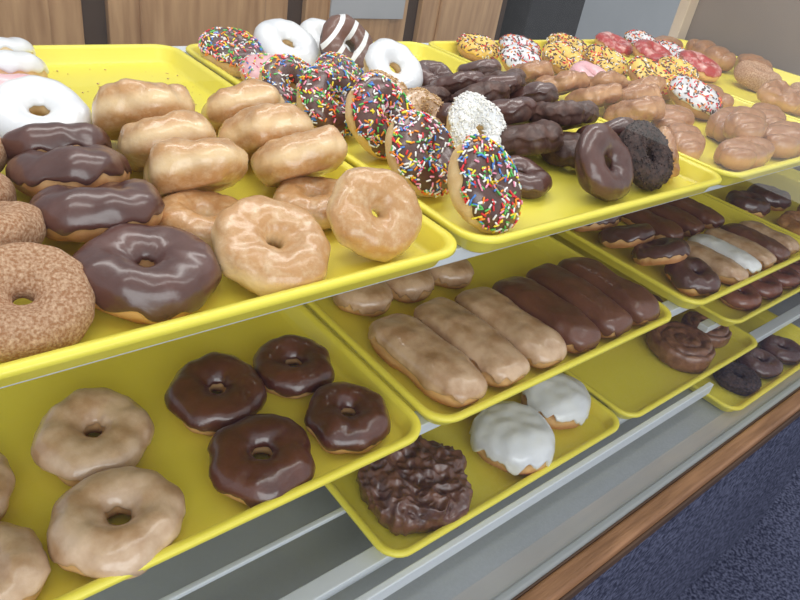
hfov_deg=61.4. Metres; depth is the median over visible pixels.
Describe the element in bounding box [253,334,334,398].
donut
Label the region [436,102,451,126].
donut
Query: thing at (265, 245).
donut
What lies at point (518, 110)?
donut
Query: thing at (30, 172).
donut
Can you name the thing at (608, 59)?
donut
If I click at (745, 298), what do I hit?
donut
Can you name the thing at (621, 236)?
donut
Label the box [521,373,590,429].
donut
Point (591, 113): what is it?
donut
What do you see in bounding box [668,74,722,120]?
donut
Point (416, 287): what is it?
pastry
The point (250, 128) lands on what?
donut
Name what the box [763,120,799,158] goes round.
glazed twist
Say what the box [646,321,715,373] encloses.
cinnamon roll
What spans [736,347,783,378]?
donut
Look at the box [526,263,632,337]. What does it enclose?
donut
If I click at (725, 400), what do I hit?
serving tray
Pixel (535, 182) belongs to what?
donut
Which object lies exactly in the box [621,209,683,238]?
donut
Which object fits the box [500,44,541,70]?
donut
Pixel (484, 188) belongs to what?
donut
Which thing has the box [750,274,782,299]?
donut
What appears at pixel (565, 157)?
donut
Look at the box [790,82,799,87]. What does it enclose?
donut
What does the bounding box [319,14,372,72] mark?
donut
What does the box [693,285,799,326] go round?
serving tray
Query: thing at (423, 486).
fritter
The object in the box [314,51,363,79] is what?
donut
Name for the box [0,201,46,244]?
donut
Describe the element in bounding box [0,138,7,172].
donut
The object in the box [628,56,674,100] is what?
donut
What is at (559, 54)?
donut
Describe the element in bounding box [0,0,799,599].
display case
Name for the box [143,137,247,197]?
donut
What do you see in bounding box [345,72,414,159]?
donut
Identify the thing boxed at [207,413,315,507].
donut
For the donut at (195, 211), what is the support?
on the serving tray at (79, 67)
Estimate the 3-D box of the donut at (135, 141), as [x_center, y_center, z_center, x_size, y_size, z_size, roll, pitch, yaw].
[-0.229,-0.156,0.664,0.094,0.074,0.093,-7,37,-26]
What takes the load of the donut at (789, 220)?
on the serving tray at (788, 180)
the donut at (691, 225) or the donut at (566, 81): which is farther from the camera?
the donut at (691, 225)
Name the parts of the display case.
sill, rail, rail moulding, post, panel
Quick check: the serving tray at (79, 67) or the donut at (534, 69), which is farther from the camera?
the donut at (534, 69)
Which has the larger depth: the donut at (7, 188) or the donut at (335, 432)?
the donut at (335, 432)
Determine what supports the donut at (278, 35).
on the serving tray at (566, 206)
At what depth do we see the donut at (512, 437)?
0.99 m
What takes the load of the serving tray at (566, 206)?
on the display case
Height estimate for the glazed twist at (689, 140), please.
0.038 m
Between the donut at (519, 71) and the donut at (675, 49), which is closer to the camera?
the donut at (519, 71)
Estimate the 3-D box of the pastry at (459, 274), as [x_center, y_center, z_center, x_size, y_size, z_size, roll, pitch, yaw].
[0.072,-0.046,1.018,0.081,0.038,0.077,13,33,3]
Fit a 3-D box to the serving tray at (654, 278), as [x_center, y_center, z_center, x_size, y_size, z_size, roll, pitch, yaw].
[0.441,-0.200,1.383,0.475,0.025,0.646,-17,42,-36]
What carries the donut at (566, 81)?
on the serving tray at (728, 176)
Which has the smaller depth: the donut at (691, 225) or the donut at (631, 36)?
the donut at (691, 225)
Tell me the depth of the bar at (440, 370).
0.79 m
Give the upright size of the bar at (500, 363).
0.048 m
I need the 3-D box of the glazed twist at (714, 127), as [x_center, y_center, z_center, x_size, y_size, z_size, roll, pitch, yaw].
[0.569,-0.301,1.151,0.071,0.046,0.154,27,36,24]
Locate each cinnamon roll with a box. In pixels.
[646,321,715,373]
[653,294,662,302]
[681,311,731,348]
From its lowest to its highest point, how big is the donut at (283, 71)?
0.075 m
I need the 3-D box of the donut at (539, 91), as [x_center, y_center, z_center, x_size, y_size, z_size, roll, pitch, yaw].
[0.200,-0.309,1.034,0.083,0.066,0.085,34,39,31]
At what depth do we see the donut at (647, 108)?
1.02 m
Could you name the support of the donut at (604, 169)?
on the serving tray at (566, 206)
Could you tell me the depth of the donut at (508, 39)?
1.39 m
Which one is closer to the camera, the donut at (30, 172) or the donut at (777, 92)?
the donut at (30, 172)
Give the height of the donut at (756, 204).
0.038 m
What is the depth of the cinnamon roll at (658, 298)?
1.46 m
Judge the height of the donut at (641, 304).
0.047 m
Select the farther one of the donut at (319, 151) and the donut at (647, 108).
the donut at (647, 108)
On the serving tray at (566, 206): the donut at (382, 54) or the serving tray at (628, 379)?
the donut at (382, 54)
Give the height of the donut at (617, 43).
0.047 m
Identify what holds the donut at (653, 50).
on the serving tray at (726, 81)
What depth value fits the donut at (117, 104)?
0.67 m
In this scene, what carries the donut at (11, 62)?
on the serving tray at (79, 67)
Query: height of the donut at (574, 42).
0.045 m
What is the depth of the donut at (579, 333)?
0.92 m
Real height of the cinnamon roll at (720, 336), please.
0.037 m
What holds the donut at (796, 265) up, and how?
on the serving tray at (716, 310)
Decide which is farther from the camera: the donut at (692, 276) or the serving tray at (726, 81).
the serving tray at (726, 81)
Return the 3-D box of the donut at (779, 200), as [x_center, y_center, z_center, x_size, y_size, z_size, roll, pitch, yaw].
[0.845,-0.238,1.543,0.098,0.038,0.095,24,35,19]
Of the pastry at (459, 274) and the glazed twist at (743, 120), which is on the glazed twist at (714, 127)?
the glazed twist at (743, 120)
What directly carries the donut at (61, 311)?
on the serving tray at (79, 67)
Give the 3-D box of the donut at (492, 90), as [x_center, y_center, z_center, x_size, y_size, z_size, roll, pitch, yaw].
[0.113,-0.292,0.982,0.081,0.067,0.089,30,37,27]
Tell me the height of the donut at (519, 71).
0.064 m
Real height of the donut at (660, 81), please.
0.060 m
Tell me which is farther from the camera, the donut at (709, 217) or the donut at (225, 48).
the donut at (709, 217)
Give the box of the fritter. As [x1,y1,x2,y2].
[356,435,472,535]
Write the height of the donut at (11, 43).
0.057 m
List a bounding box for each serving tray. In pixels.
[0,44,456,386]
[0,304,420,599]
[186,41,721,252]
[303,304,619,557]
[306,236,671,424]
[428,40,799,185]
[550,234,756,418]
[557,193,799,308]
[582,39,799,120]
[688,310,799,411]
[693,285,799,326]
[703,168,799,238]
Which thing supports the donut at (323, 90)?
on the serving tray at (566, 206)
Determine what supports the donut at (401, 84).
on the serving tray at (566, 206)
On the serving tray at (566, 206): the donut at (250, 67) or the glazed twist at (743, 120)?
the donut at (250, 67)
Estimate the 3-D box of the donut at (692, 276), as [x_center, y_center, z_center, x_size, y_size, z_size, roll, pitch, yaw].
[0.493,-0.042,1.134,0.090,0.041,0.094,6,33,-8]
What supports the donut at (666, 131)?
on the serving tray at (566, 206)
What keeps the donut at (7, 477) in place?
on the serving tray at (180, 455)
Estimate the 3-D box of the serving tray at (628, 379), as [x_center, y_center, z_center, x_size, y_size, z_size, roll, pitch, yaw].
[0.371,-0.010,1.464,0.485,0.025,0.645,-17,42,-36]
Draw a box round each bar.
[368,313,487,407]
[414,297,529,387]
[455,286,566,368]
[686,241,748,284]
[687,234,761,275]
[704,228,776,269]
[738,220,799,254]
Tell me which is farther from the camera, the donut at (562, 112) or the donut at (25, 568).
the donut at (562, 112)
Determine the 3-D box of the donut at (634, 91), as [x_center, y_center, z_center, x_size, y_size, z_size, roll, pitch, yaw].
[0.396,-0.343,1.147,0.094,0.064,0.083,-1,34,-18]
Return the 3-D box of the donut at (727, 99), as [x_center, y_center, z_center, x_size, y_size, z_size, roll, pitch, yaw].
[0.595,-0.408,1.327,0.066,0.041,0.141,-9,38,-29]
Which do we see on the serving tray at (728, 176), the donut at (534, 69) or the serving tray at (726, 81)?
the donut at (534, 69)
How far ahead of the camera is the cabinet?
1.78 m
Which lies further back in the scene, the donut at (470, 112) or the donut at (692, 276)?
the donut at (692, 276)
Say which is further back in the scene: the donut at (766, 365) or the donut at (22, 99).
the donut at (766, 365)
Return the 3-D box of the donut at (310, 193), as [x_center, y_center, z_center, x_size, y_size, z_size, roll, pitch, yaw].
[-0.081,-0.096,0.654,0.083,0.033,0.086,6,33,-8]
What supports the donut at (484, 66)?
on the serving tray at (566, 206)
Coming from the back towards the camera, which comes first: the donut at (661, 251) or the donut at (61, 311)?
the donut at (661, 251)
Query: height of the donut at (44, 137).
0.061 m
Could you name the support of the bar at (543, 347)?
on the serving tray at (489, 268)
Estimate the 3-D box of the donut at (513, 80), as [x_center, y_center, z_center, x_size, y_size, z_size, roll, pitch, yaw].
[0.143,-0.325,1.020,0.076,0.050,0.074,8,33,-4]
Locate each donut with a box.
[0,37,35,55]
[0,50,48,77]
[0,73,28,83]
[0,75,91,137]
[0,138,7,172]
[0,173,16,200]
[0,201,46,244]
[0,242,95,361]
[0,452,15,519]
[0,521,50,599]
[1,122,111,162]
[5,144,131,196]
[29,178,164,242]
[31,387,154,486]
[46,466,185,579]
[72,223,221,324]
[92,78,194,140]
[117,110,215,171]
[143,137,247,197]
[158,189,237,251]
[164,352,266,435]
[198,27,265,77]
[201,78,284,135]
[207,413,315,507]
[211,195,330,295]
[218,103,313,160]
[238,52,276,80]
[250,124,347,186]
[253,18,319,64]
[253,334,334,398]
[259,53,310,105]
[272,176,337,229]
[296,63,356,136]
[300,18,350,55]
[304,381,390,453]
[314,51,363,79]
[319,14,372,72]
[326,167,421,261]
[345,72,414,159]
[360,69,407,92]
[364,38,422,87]
[385,110,455,197]
[405,87,445,127]
[407,84,450,102]
[419,60,452,85]
[429,71,483,94]
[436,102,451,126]
[446,91,506,149]
[447,133,522,233]
[448,81,509,102]
[456,33,500,60]
[456,59,501,73]
[469,401,554,475]
[476,72,521,94]
[484,68,525,86]
[490,96,536,124]
[492,276,600,353]
[498,34,540,55]
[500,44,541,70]
[500,119,563,155]
[509,60,553,84]
[510,81,558,102]
[510,155,552,198]
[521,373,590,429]
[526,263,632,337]
[527,100,584,125]
[535,70,589,95]
[540,131,580,168]
[541,41,584,73]
[546,32,587,56]
[557,257,659,324]
[561,100,598,129]
[564,83,623,107]
[569,60,605,76]
[573,216,620,231]
[575,123,633,200]
[576,117,633,135]
[584,44,628,77]
[588,70,628,88]
[595,31,632,56]
[598,223,655,248]
[603,95,665,120]
[604,83,662,109]
[619,120,674,190]
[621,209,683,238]
[624,30,656,46]
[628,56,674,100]
[628,75,665,92]
[631,237,689,265]
[632,39,672,61]
[647,203,704,236]
[656,40,684,57]
[657,55,698,77]
[658,126,679,178]
[664,256,720,295]
[667,197,724,228]
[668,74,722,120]
[679,50,721,82]
[713,362,761,395]
[720,223,790,262]
[720,284,761,310]
[725,190,770,217]
[733,60,781,91]
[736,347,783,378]
[746,183,791,210]
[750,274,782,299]
[756,79,799,115]
[759,334,799,364]
[770,266,799,288]
[776,210,799,235]
[788,260,799,272]
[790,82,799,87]
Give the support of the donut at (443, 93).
on the serving tray at (566, 206)
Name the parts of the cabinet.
door panel, door frame, door frame, door panel, door frame, door panel, door frame, door panel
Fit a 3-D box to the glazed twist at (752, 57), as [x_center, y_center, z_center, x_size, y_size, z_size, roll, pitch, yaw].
[0.868,-0.571,1.652,0.077,0.050,0.167,13,33,3]
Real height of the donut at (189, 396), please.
0.040 m
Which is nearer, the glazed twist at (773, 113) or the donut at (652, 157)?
the donut at (652, 157)
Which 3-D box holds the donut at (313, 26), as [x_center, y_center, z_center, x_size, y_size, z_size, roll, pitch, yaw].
[-0.125,-0.437,1.140,0.095,0.061,0.092,1,34,-15]
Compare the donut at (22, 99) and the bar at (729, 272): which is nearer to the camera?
the donut at (22, 99)
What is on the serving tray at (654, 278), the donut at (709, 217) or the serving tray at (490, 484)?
the donut at (709, 217)
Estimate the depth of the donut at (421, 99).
0.88 m
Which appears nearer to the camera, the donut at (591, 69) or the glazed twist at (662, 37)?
the donut at (591, 69)
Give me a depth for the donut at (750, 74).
1.51 m
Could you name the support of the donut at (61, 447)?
on the serving tray at (180, 455)
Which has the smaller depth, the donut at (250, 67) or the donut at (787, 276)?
the donut at (250, 67)
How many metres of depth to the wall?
3.88 m
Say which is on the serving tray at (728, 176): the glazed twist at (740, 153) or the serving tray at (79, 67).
the glazed twist at (740, 153)
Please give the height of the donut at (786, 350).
0.035 m
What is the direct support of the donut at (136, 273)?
on the serving tray at (79, 67)
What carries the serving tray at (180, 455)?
on the display case
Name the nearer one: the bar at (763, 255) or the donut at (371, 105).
the donut at (371, 105)
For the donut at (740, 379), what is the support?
on the serving tray at (725, 400)
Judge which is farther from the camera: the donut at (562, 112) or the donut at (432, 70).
the donut at (432, 70)
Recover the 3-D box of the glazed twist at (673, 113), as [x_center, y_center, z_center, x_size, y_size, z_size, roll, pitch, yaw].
[0.453,-0.299,1.117,0.066,0.041,0.141,25,35,21]
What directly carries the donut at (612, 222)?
on the serving tray at (654, 278)
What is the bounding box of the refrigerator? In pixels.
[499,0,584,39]
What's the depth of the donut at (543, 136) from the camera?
0.83 m
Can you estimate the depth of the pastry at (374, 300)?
0.90 m
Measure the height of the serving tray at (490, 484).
0.025 m
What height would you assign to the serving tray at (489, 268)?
0.025 m
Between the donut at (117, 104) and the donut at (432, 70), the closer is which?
the donut at (117, 104)
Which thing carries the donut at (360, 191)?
on the serving tray at (79, 67)
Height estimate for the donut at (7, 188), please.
0.056 m
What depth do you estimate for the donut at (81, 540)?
0.55 m
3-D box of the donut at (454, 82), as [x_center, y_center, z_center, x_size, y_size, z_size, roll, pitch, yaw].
[0.085,-0.326,1.032,0.086,0.060,0.076,-15,41,-34]
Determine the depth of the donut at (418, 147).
0.71 m
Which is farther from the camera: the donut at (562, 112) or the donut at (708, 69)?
the donut at (708, 69)
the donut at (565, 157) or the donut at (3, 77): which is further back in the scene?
the donut at (565, 157)
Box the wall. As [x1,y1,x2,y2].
[575,0,680,39]
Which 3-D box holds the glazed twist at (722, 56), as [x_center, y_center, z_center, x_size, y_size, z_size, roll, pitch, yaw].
[0.785,-0.623,1.705,0.084,0.052,0.177,3,33,-12]
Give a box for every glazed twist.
[651,104,694,127]
[655,35,682,46]
[668,122,705,159]
[685,39,735,71]
[705,106,735,142]
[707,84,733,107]
[713,136,774,170]
[723,106,766,138]
[733,54,772,69]
[751,102,785,126]
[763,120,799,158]
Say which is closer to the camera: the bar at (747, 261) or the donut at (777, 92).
the bar at (747, 261)
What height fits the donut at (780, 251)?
0.037 m
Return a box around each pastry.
[332,282,392,316]
[385,270,434,302]
[428,259,473,288]
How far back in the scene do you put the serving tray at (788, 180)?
1.63 m
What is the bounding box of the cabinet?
[0,0,507,45]
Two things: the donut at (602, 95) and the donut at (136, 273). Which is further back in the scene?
the donut at (602, 95)
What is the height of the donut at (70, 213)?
0.061 m
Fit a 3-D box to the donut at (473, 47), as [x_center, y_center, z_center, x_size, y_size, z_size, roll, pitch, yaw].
[0.156,-0.501,1.340,0.092,0.042,0.093,11,32,-1]
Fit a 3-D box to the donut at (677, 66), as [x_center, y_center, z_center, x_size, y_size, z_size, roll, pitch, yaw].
[0.608,-0.504,1.475,0.098,0.045,0.092,-22,45,-41]
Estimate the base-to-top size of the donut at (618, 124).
0.067 m
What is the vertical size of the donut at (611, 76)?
0.065 m
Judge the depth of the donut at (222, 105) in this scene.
0.73 m
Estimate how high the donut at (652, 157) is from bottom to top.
0.079 m
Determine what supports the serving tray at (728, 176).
on the display case
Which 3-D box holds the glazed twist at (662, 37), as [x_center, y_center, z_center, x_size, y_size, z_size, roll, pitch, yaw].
[0.682,-0.652,1.726,0.070,0.044,0.150,32,38,29]
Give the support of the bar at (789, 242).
on the serving tray at (654, 278)

